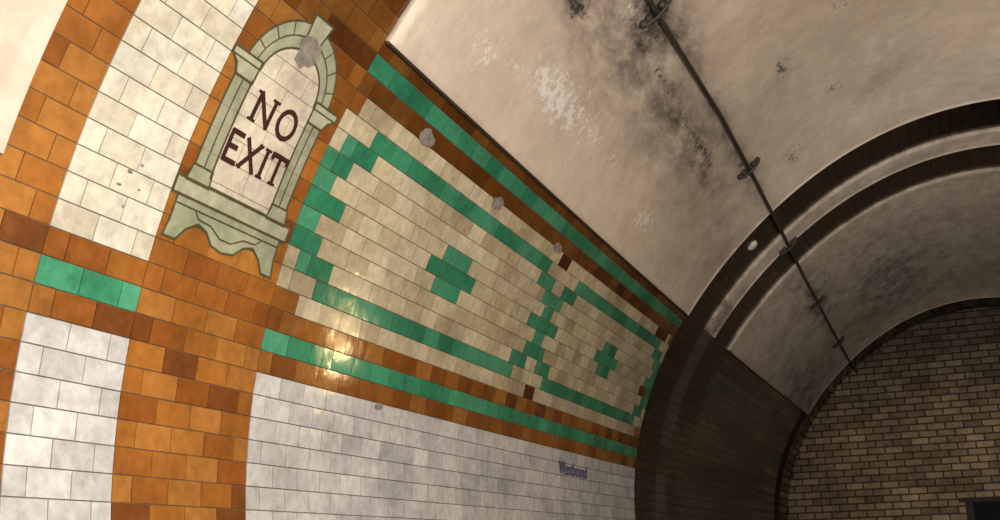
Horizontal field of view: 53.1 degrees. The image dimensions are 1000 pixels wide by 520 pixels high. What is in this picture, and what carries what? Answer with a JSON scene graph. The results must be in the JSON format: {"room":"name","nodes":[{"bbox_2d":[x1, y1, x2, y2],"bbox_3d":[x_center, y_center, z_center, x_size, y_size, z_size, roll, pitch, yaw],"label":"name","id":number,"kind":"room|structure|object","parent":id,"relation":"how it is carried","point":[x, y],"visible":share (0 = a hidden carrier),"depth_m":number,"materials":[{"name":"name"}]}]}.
{"room":"metro station","nodes":[
{"label":"metro station","id":0,"kind":"room"},
{"bbox_2d":[0,0,67,153],"bbox_3d":[-0.045,-2.464,-0.882,5.182,2.218,6.220,-8,-18,20],"label":"ceiling","id":1,"kind":"structure","parent":0,"point":[27,27],"depth_m":2.46,"materials":[{"name":"paint"}]},
{"bbox_2d":[0,0,991,519],"bbox_3d":[1.753,0.756,5.850,3.039,4.611,18.584,-9,-18,22],"label":"wall","id":2,"kind":"structure","parent":0,"point":[22,450],"depth_m":3.82,"materials":[{"name":"tile"}]},
{"bbox_2d":[161,13,338,278],"bbox_3d":[-0.748,-0.403,3.301,0.385,0.780,0.599,-8,-18,20],"label":"exit sign","id":3,"kind":"object","parent":2,"relation":"attached to","point":[239,188],"visible":1,"depth_m":3.29,"materials":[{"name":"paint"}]},
{"bbox_2d":[116,36,561,409],"bbox_3d":[-0.364,0.070,4.240,0.423,1.077,3.213,-8,-18,20],"label":"cement patches","id":4,"kind":"object","parent":2,"relation":"attached to","point":[310,49],"visible":1,"depth_m":3.37},
{"bbox_2d":[0,0,681,519],"bbox_3d":[0.021,-0.378,1.895,3.009,4.613,12.290,-8,-18,20],"label":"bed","id":5,"kind":"object","parent":2,"relation":"attached to","point":[111,0],"visible":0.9,"depth_m":3.59,"materials":[{"name":"tile"}]},
{"bbox_2d":[386,41,687,316],"bbox_3d":[0.536,-0.173,5.787,0.024,0.013,4.862,-9,-18,21],"label":"trim","id":6,"kind":"structure","parent":2,"relation":"attached to","point":[388,43],"depth_m":4.66,"materials":[{"name":"metal"}]},
{"bbox_2d":[559,460,586,477],"bbox_3d":[0.476,1.357,6.471,0.008,0.080,0.545,-9,-18,22],"label":"westbound lettering","id":7,"kind":"object","parent":2,"relation":"attached to","point":[571,468],"visible":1,"depth_m":6.46,"materials":[{"name":"blue paint"}]},
{"bbox_2d":[748,240,756,249],"bbox_3d":[2.064,-0.120,8.184,0.094,0.076,0.087,8,-19,-30],"label":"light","id":8,"kind":"object","parent":2,"relation":"attached to","point":[753,244],"visible":1,"depth_m":8.15,"materials":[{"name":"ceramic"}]},
{"bbox_2d":[727,350,807,414],"bbox_3d":[3.199,1.499,11.633,0.026,0.013,5.242,-9,-18,23],"label":"trim","id":9,"kind":"structure","parent":2,"relation":"attached to","point":[727,350],"depth_m":10.94,"materials":[{"name":"metal"}]},
{"bbox_2d":[634,115,969,519],"bbox_3d":[3.904,2.138,10.679,2.926,4.613,7.686,-9,-18,23],"label":"trim","id":10,"kind":"structure","parent":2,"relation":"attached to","point":[802,415],"depth_m":11.75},
{"bbox_2d":[386,0,999,314],"bbox_3d":[2.711,-1.163,5.161,4.845,1.401,4.966,-8,-18,20],"label":"ceiling","id":11,"kind":"structure","parent":0,"point":[603,109],"depth_m":5.87,"materials":[{"name":"paint"}]},
{"bbox_2d":[704,127,999,337],"bbox_3d":[3.979,-0.345,8.017,4.765,1.401,0.361,-8,-18,20],"label":"ceiling","id":12,"kind":"structure","parent":0,"point":[988,136],"depth_m":8.47,"materials":[{"name":"paint"}]},
{"bbox_2d":[727,167,999,413],"bbox_3d":[5.373,0.508,11.007,4.977,1.401,5.590,-8,-18,20],"label":"ceiling","id":13,"kind":"structure","parent":0,"point":[925,246],"depth_m":10.79,"materials":[{"name":"paint"}]},
{"bbox_2d":[639,0,856,371],"bbox_3d":[1.214,-0.935,5.798,0.242,0.203,19.856,-9,-18,22],"label":"conduit","id":14,"kind":"object","parent":13,"relation":"attached to","point":[663,5],"visible":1,"depth_m":6.42,"materials":[{"name":"metal"}]},
{"bbox_2d":[788,307,999,519],"bbox_3d":[6.815,2.905,13.480,5.844,4.687,0.001,-8,-18,20],"label":"wall","id":15,"kind":"structure","parent":0,"point":[911,433],"depth_m":14.09,"materials":[{"name":"brick"}]},
{"bbox_2d":[965,502,974,519],"bbox_3d":[6.426,4.268,13.375,0.090,2.001,0.280,-8,-18,20],"label":"door frame","id":16,"kind":"structure","parent":15,"relation":"attached to","point":[969,506],"depth_m":13.50,"materials":[{"name":"stone"}]},
{"bbox_2d":[959,496,999,501],"bbox_3d":[6.948,3.169,13.338,1.520,0.050,0.120,-8,-18,20],"label":"lintel","id":17,"kind":"object","parent":15,"relation":"attached to","point":[979,499],"visible":1,"depth_m":13.46,"materials":[{"name":"stone"}]},
{"bbox_2d":[972,501,999,519],"bbox_3d":[7.045,4.195,13.199,1.200,2.001,0.050,-8,-18,20],"label":"leaf","id":18,"kind":"object","parent":15,"relation":"attached to","point":[989,510],"visible":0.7,"depth_m":13.58,"materials":[{"name":"black"}]},
{"bbox_2d":[972,99,999,308],"bbox_3d":[4.470,0.360,4.823,3.304,4.611,18.491,-8,-18,20],"label":"wall","id":19,"kind":"structure","parent":0,"point":[994,152],"depth_m":8.54,"materials":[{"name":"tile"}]}
]}

